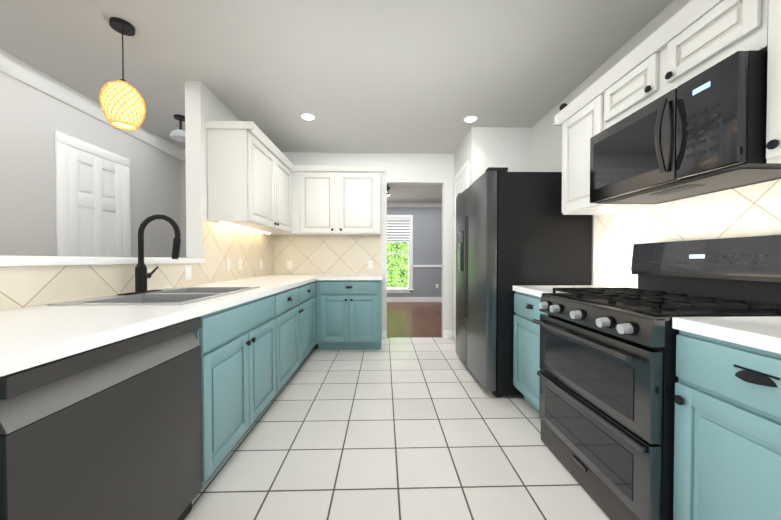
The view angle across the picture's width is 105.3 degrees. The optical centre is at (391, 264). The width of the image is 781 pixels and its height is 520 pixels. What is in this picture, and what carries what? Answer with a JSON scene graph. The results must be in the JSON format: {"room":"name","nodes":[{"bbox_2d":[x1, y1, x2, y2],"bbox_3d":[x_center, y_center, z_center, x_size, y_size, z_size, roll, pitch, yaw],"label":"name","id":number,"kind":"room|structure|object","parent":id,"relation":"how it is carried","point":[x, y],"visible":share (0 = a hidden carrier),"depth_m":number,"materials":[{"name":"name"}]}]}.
{"room":"kitchen","nodes":[
{"label":"kitchen","id":0,"kind":"room"},
{"bbox_2d":[0,71,180,257],"bbox_3d":[-2.925,-0.216,1.259,0.120,2.630,5.810,0,1,-2],"label":"wall","id":1,"kind":"structure","parent":0,"point":[32,120],"depth_m":2.51,"materials":[{"name":"grey paint"}]},
{"bbox_2d":[0,49,181,158],"bbox_3d":[-2.823,-1.471,1.239,0.085,0.120,5.800,0,1,-2],"label":"crown molding","id":2,"kind":"structure","parent":1,"relation":"attached to","point":[22,71],"depth_m":2.60,"materials":[{"name":"white wood"}]},
{"bbox_2d":[55,131,130,256],"bbox_3d":[-2.873,-0.040,2.949,0.075,2.230,0.740,0,1,-2],"label":"door","id":3,"kind":"structure","parent":1,"relation":"attached to","point":[93,212],"depth_m":2.87,"materials":[{"name":"white wood"}]},
{"bbox_2d":[185,81,240,280],"bbox_3d":[-1.706,-0.245,3.367,0.130,2.630,1.660,0,1,-2],"label":"wall","id":4,"kind":"structure","parent":0,"point":[203,103],"depth_m":2.54,"materials":[{"name":"white paint"}]},
{"bbox_2d":[0,220,273,309],"bbox_3d":[-1.582,-0.089,1.296,0.008,0.546,5.810,0,1,-2],"label":"backsplash","id":5,"kind":"structure","parent":4,"relation":"attached to","point":[24,286],"depth_m":1.84,"materials":[{"name":"beige tile"}]},
{"bbox_2d":[185,265,190,279],"bbox_3d":[-1.601,0.064,2.344,0.008,0.116,0.074,0,1,-2],"label":"electrical outlet plate","id":6,"kind":"object","parent":4,"relation":"attached to","point":[187,272],"visible":1,"depth_m":2.34,"materials":[{"name":"white plastic"}]},
{"bbox_2d":[226,259,229,270],"bbox_3d":[-1.617,0.005,2.942,0.008,0.116,0.074,0,1,-2],"label":"electrical outlet plate","id":7,"kind":"object","parent":4,"relation":"attached to","point":[227,264],"visible":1,"depth_m":2.94,"materials":[{"name":"white plastic"}]},
{"bbox_2d":[238,259,241,269],"bbox_3d":[-1.623,0.002,3.192,0.008,0.116,0.074,0,1,-2],"label":"electrical outlet plate","id":8,"kind":"object","parent":4,"relation":"attached to","point":[239,264],"visible":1,"depth_m":3.18,"materials":[{"name":"white plastic"}]},
{"bbox_2d":[205,121,292,232],"bbox_3d":[-1.451,-0.819,3.219,0.362,0.860,1.205,0,1,-2],"label":"upper cabinet","id":9,"kind":"object","parent":4,"relation":"attached to","point":[258,181],"depth_m":2.64,"materials":[{"name":"white paint"}]},
{"bbox_2d":[180,152,453,336],"bbox_3d":[-0.055,-0.258,4.296,6.020,2.630,0.130,0,1,-2],"label":"wall","id":10,"kind":"structure","parent":0,"point":[339,159],"depth_m":4.24,"materials":[{"name":"white paint"}]},
{"bbox_2d":[180,149,185,159],"bbox_3d":[-2.366,-1.511,4.110,1.150,0.120,0.085,0,1,-2],"label":"crown molding","id":11,"kind":"structure","parent":10,"relation":"attached to","point":[183,155],"depth_m":4.09,"materials":[{"name":"white wood"}]},
{"bbox_2d":[287,261,291,268],"bbox_3d":[-1.443,0.008,4.195,0.074,0.116,0.008,0,1,-2],"label":"electrical outlet plate","id":12,"kind":"object","parent":10,"relation":"attached to","point":[289,264],"visible":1,"depth_m":4.19,"materials":[{"name":"white plastic"}]},
{"bbox_2d":[289,165,336,235],"bbox_3d":[-1.013,-0.829,3.988,0.592,0.860,0.428,0,1,-2],"label":"upper cabinet","id":13,"kind":"object","parent":10,"relation":"attached to","point":[314,186],"depth_m":3.85,"materials":[{"name":"white paint"}]},
{"bbox_2d":[274,236,380,273],"bbox_3d":[-0.906,-0.129,4.216,1.497,0.546,0.008,0,1,-2],"label":"backsplash","id":14,"kind":"structure","parent":10,"relation":"attached to","point":[329,254],"depth_m":4.21,"materials":[{"name":"beige tile"}]},
{"bbox_2d":[337,166,380,235],"bbox_3d":[-0.438,-0.830,4.037,0.560,0.860,0.361,0,1,-2],"label":"upper cabinet","id":15,"kind":"object","parent":10,"relation":"attached to","point":[358,187],"depth_m":3.86,"materials":[{"name":"white paint"}]},
{"bbox_2d":[367,261,371,268],"bbox_3d":[-0.313,0.008,4.225,0.074,0.116,0.008,0,1,-2],"label":"electrical outlet plate","id":16,"kind":"object","parent":10,"relation":"attached to","point":[369,264],"visible":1,"depth_m":4.22,"materials":[{"name":"white plastic"}]},
{"bbox_2d":[382,330,452,338],"bbox_3d":[0.383,1.008,3.840,1.030,0.110,0.860,0,1,-2],"label":"baseboard","id":17,"kind":"structure","parent":10,"relation":"attached to","point":[447,333],"depth_m":4.26,"materials":[{"name":"white"}]},
{"bbox_2d":[0,0,673,202],"bbox_3d":[-0.015,-1.608,3.163,6.240,0.100,9.740,0,1,-2],"label":"ceiling","id":18,"kind":"structure","parent":0,"point":[394,76],"depth_m":2.23,"materials":[{"name":"grey paint"}]},
{"bbox_2d":[99,17,145,130],"bbox_3d":[-1.733,-1.214,1.922,0.226,0.650,0.226,0,1,-2],"label":"pendant lamp","id":19,"kind":"object","parent":18,"relation":"hanging from","point":[122,104],"visible":1,"depth_m":1.87,"materials":[{"name":"yellow glass"}]},
{"bbox_2d":[170,114,184,142],"bbox_3d":[-2.236,-1.430,3.156,0.190,0.254,0.190,0,1,-2],"label":"light","id":20,"kind":"object","parent":18,"relation":"attached to","point":[178,135],"visible":0.79,"depth_m":3.11,"materials":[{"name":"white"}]},
{"bbox_2d":[301,113,314,119],"bbox_3d":[-0.885,-1.556,3.150,0.150,0.008,0.150,0,1,-2],"label":"recessed light","id":21,"kind":"object","parent":18,"relation":"in","point":[305,116],"visible":1,"depth_m":3.13,"materials":[{"name":"white"}]},
{"bbox_2d":[463,115,477,121],"bbox_3d":[0.844,-1.556,3.196,0.150,0.008,0.150,0,1,-2],"label":"recessed light","id":22,"kind":"object","parent":18,"relation":"in","point":[472,118],"visible":1,"depth_m":3.18,"materials":[{"name":"white"}]},
{"bbox_2d":[184,337,610,519],"bbox_3d":[-0.607,1.122,1.359,4.760,0.050,5.850,0,1,-2],"label":"floor","id":23,"kind":"structure","parent":0,"point":[413,428],"depth_m":1.73,"materials":[{"name":"white tile"}]},
{"bbox_2d":[193,311,216,485],"bbox_3d":[-1.195,0.666,0.965,0.741,0.874,0.821,0,1,-2],"label":"base cabinet","id":24,"kind":"object","parent":23,"relation":"on","point":[206,335],"depth_m":1.36,"materials":[{"name":"teal paint"}]},
{"bbox_2d":[0,317,201,519],"bbox_3d":[-1.101,0.663,0.970,0.552,0.856,0.678,0,1,-2],"label":"dishwasher","id":25,"kind":"object","parent":24,"relation":"in","point":[112,431],"visible":0.9,"depth_m":0.87,"materials":[{"name":"black metal"}]},
{"bbox_2d":[217,292,280,467],"bbox_3d":[-1.216,0.654,1.790,0.741,0.874,0.960,0,1,-2],"label":"base cabinet","id":26,"kind":"object","parent":23,"relation":"on","point":[255,353],"depth_m":1.72,"materials":[{"name":"teal paint"}]},
{"bbox_2d":[281,284,304,387],"bbox_3d":[-1.236,0.644,2.511,0.741,0.874,0.746,0,1,-2],"label":"base cabinet","id":27,"kind":"object","parent":23,"relation":"on","point":[293,299],"depth_m":2.61,"materials":[{"name":"teal paint"}]},
{"bbox_2d":[305,281,316,357],"bbox_3d":[-1.252,0.636,3.125,0.741,0.874,0.743,0,1,-2],"label":"base cabinet","id":28,"kind":"object","parent":23,"relation":"on","point":[310,288],"depth_m":3.25,"materials":[{"name":"teal paint"}]},
{"bbox_2d":[317,280,380,349],"bbox_3d":[-0.530,0.625,3.918,0.782,0.874,0.620,0,1,-2],"label":"base cabinet","id":29,"kind":"object","parent":23,"relation":"on","point":[348,311],"depth_m":3.61,"materials":[{"name":"teal paint"}]},
{"bbox_2d":[0,274,319,376],"bbox_3d":[-1.210,0.201,1.556,0.746,0.040,5.301,0,1,-2],"label":"countertop","id":30,"kind":"structure","parent":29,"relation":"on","point":[31,336],"depth_m":1.02,"materials":[{"name":"white stone"}]},
{"bbox_2d":[117,214,180,294],"bbox_3d":[-1.392,-0.064,1.779,0.262,0.468,0.264,0,1,-2],"label":"faucet","id":31,"kind":"object","parent":30,"relation":"on","point":[142,275],"visible":1,"depth_m":1.76,"materials":[{"name":"black metal"}]},
{"bbox_2d":[47,287,259,305],"bbox_3d":[-1.248,0.271,1.756,0.586,0.201,0.846,0,1,-2],"label":"sink","id":32,"kind":"object","parent":30,"relation":"in","point":[178,296],"visible":0.33,"depth_m":1.73,"materials":[{"name":"silver metal"}]},
{"bbox_2d":[320,274,382,279],"bbox_3d":[-0.510,0.168,3.903,0.771,0.040,0.646,0,1,-2],"label":"countertop","id":33,"kind":"structure","parent":29,"relation":"on","point":[322,276],"depth_m":3.68,"materials":[{"name":"white stone"}]},
{"bbox_2d":[456,167,591,396],"bbox_3d":[1.162,0.148,2.896,0.861,1.855,1.016,0,1,-2],"label":"refrigerator","id":34,"kind":"object","parent":23,"relation":"on","point":[515,229],"visible":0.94,"depth_m":2.39,"materials":[{"name":"black metal"}]},
{"bbox_2d":[513,291,540,412],"bbox_3d":[1.297,0.650,2.121,0.650,0.874,0.538,0,1,-2],"label":"base cabinet","id":35,"kind":"object","parent":23,"relation":"on","point":[526,348],"depth_m":2.15,"materials":[{"name":"teal paint"}]},
{"bbox_2d":[513,285,780,353],"bbox_3d":[1.335,0.213,0.679,0.656,0.040,3.412,0,1,-2],"label":"countertop","id":36,"kind":"structure","parent":35,"relation":"on","point":[763,333],"depth_m":0.94,"materials":[{"name":"white stone"}]},
{"bbox_2d":[532,235,780,519],"bbox_3d":[1.233,0.482,1.459,0.757,1.203,0.764,0,1,-2],"label":"gas range","id":37,"kind":"object","parent":23,"relation":"on","point":[608,377],"visible":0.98,"depth_m":1.28,"materials":[{"name":"black metal"}]},
{"bbox_2d":[673,330,780,519],"bbox_3d":[1.332,0.668,0.808,0.650,0.874,0.534,0,1,-2],"label":"base cabinet","id":38,"kind":"object","parent":23,"relation":"on","point":[727,439],"depth_m":0.90,"materials":[{"name":"teal paint"}]},
{"bbox_2d":[387,302,441,337],"bbox_3d":[-0.095,1.056,6.184,6.240,0.050,3.770,0,1,-2],"label":"floor","id":39,"kind":"structure","parent":0,"point":[414,319],"depth_m":5.61,"materials":[{"name":"brown wood"}]},
{"bbox_2d":[387,207,441,296],"bbox_3d":[-0.143,-0.310,7.989,6.000,2.630,0.120,0,1,-2],"label":"wall","id":40,"kind":"structure","parent":0,"point":[427,235],"depth_m":7.96,"materials":[{"name":"grey paint"}]},
{"bbox_2d":[387,215,413,292],"bbox_3d":[-0.107,-0.272,7.944,1.360,2.075,0.115,0,1,-2],"label":"window","id":41,"kind":"structure","parent":40,"relation":"in","point":[399,228],"depth_m":7.93,"materials":[{"name":"white"}]},
{"bbox_2d":[387,297,441,301],"bbox_3d":[-0.141,0.941,7.938,6.000,0.130,0.018,0,1,-2],"label":"baseboard","id":42,"kind":"structure","parent":40,"relation":"attached to","point":[414,299],"depth_m":7.95,"materials":[{"name":"white"}]},
{"bbox_2d":[387,202,441,206],"bbox_3d":[-0.140,-1.568,7.872,6.000,0.110,0.080,0,1,-2],"label":"crown molding","id":43,"kind":"structure","parent":40,"relation":"attached to","point":[389,204],"depth_m":7.88,"materials":[{"name":"white wood"}]},
{"bbox_2d":[413,265,441,266],"bbox_3d":[-0.141,0.046,7.922,6.000,0.060,0.025,0,1,-2],"label":"trim","id":44,"kind":"structure","parent":40,"relation":"attached to","point":[427,265],"depth_m":7.94,"materials":[{"name":"white"}]},
{"bbox_2d":[454,127,531,185],"bbox_3d":[1.302,-0.252,3.847,0.810,2.630,0.860,0,1,-2],"label":"wall","id":45,"kind":"structure","parent":0,"point":[481,150],"depth_m":3.40,"materials":[{"name":"white paint"}]},
{"bbox_2d":[453,161,468,339],"bbox_3d":[0.888,-0.080,3.878,0.018,2.285,0.700,0,1,-2],"label":"door frame","id":46,"kind":"structure","parent":45,"relation":"attached to","point":[461,180],"depth_m":4.14,"materials":[{"name":"white wood"}]},
{"bbox_2d":[532,0,777,284],"bbox_3d":[1.724,-0.212,0.952,0.120,2.630,4.950,0,1,-2],"label":"wall","id":47,"kind":"structure","parent":0,"point":[546,145],"depth_m":2.73,"materials":[{"name":"white paint"}]},
{"bbox_2d":[557,80,655,214],"bbox_3d":[1.456,-0.747,2.051,0.346,0.750,0.425,0,1,-2],"label":"upper cabinet","id":48,"kind":"object","parent":47,"relation":"attached to","point":[579,122],"depth_m":2.04,"materials":[{"name":"white paint"}]},
{"bbox_2d":[559,103,566,110],"bbox_3d":[1.280,-1.162,2.223,0.056,0.072,0.056,0,1,-2],"label":"security camera","id":49,"kind":"object","parent":48,"relation":"on","point":[563,105],"visible":0.5,"depth_m":2.21,"materials":[{"name":"black plastic"}]},
{"bbox_2d":[601,32,656,131],"bbox_3d":[1.467,-0.951,1.639,0.346,0.332,0.386,0,1,-2],"label":"upper cabinet","id":50,"kind":"object","parent":47,"relation":"attached to","point":[627,88],"depth_m":1.62,"materials":[{"name":"white paint"}]},
{"bbox_2d":[593,179,780,311],"bbox_3d":[1.674,-0.060,0.435,0.008,0.580,3.915,0,1,-2],"label":"backsplash","id":51,"kind":"structure","parent":47,"relation":"attached to","point":[750,210],"depth_m":1.67,"materials":[{"name":"beige tile"}]},
{"bbox_2d":[653,0,764,100],"bbox_3d":[1.477,-0.945,1.253,0.346,0.332,0.386,0,1,-2],"label":"upper cabinet","id":52,"kind":"object","parent":47,"relation":"attached to","point":[690,40],"depth_m":1.25,"materials":[{"name":"white paint"}]},
{"bbox_2d":[590,50,780,203],"bbox_3d":[1.404,-0.563,1.449,0.482,0.406,0.764,0,1,-2],"label":"over-the-range microwave","id":53,"kind":"object","parent":52,"relation":"attached to","point":[703,132],"visible":1,"depth_m":1.25,"materials":[{"name":"black metal"}]},
{"bbox_2d":[757,0,780,163],"bbox_3d":[1.492,-0.729,0.712,0.346,0.750,0.693,0,1,-2],"label":"upper cabinet","id":54,"kind":"object","parent":47,"relation":"attached to","point":[771,14],"depth_m":1.02,"materials":[{"name":"white paint"}]},
{"label":"outside","id":55,"kind":"structure","parent":0,"visible":0},
{"bbox_2d":[387,242,407,287],"bbox_3d":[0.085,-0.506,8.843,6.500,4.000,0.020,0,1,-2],"label":"foliage","id":56,"kind":"object","parent":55,"point":[397,270],"depth_m":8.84,"materials":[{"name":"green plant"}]},
{"bbox_3d":[-1.629,0.565,0.474,0.130,1.090,4.150,0,1,-2],"label":"wall","id":57,"kind":"structure","parent":0,"visible":0},
{"bbox_2d":[0,255,205,266],"bbox_3d":[-1.726,-0.003,0.461,0.395,0.045,4.145,0,1,-2],"label":"sill","id":58,"kind":"structure","parent":57,"relation":"on","point":[8,261],"depth_m":1.50,"materials":[{"name":"white"}]}
]}

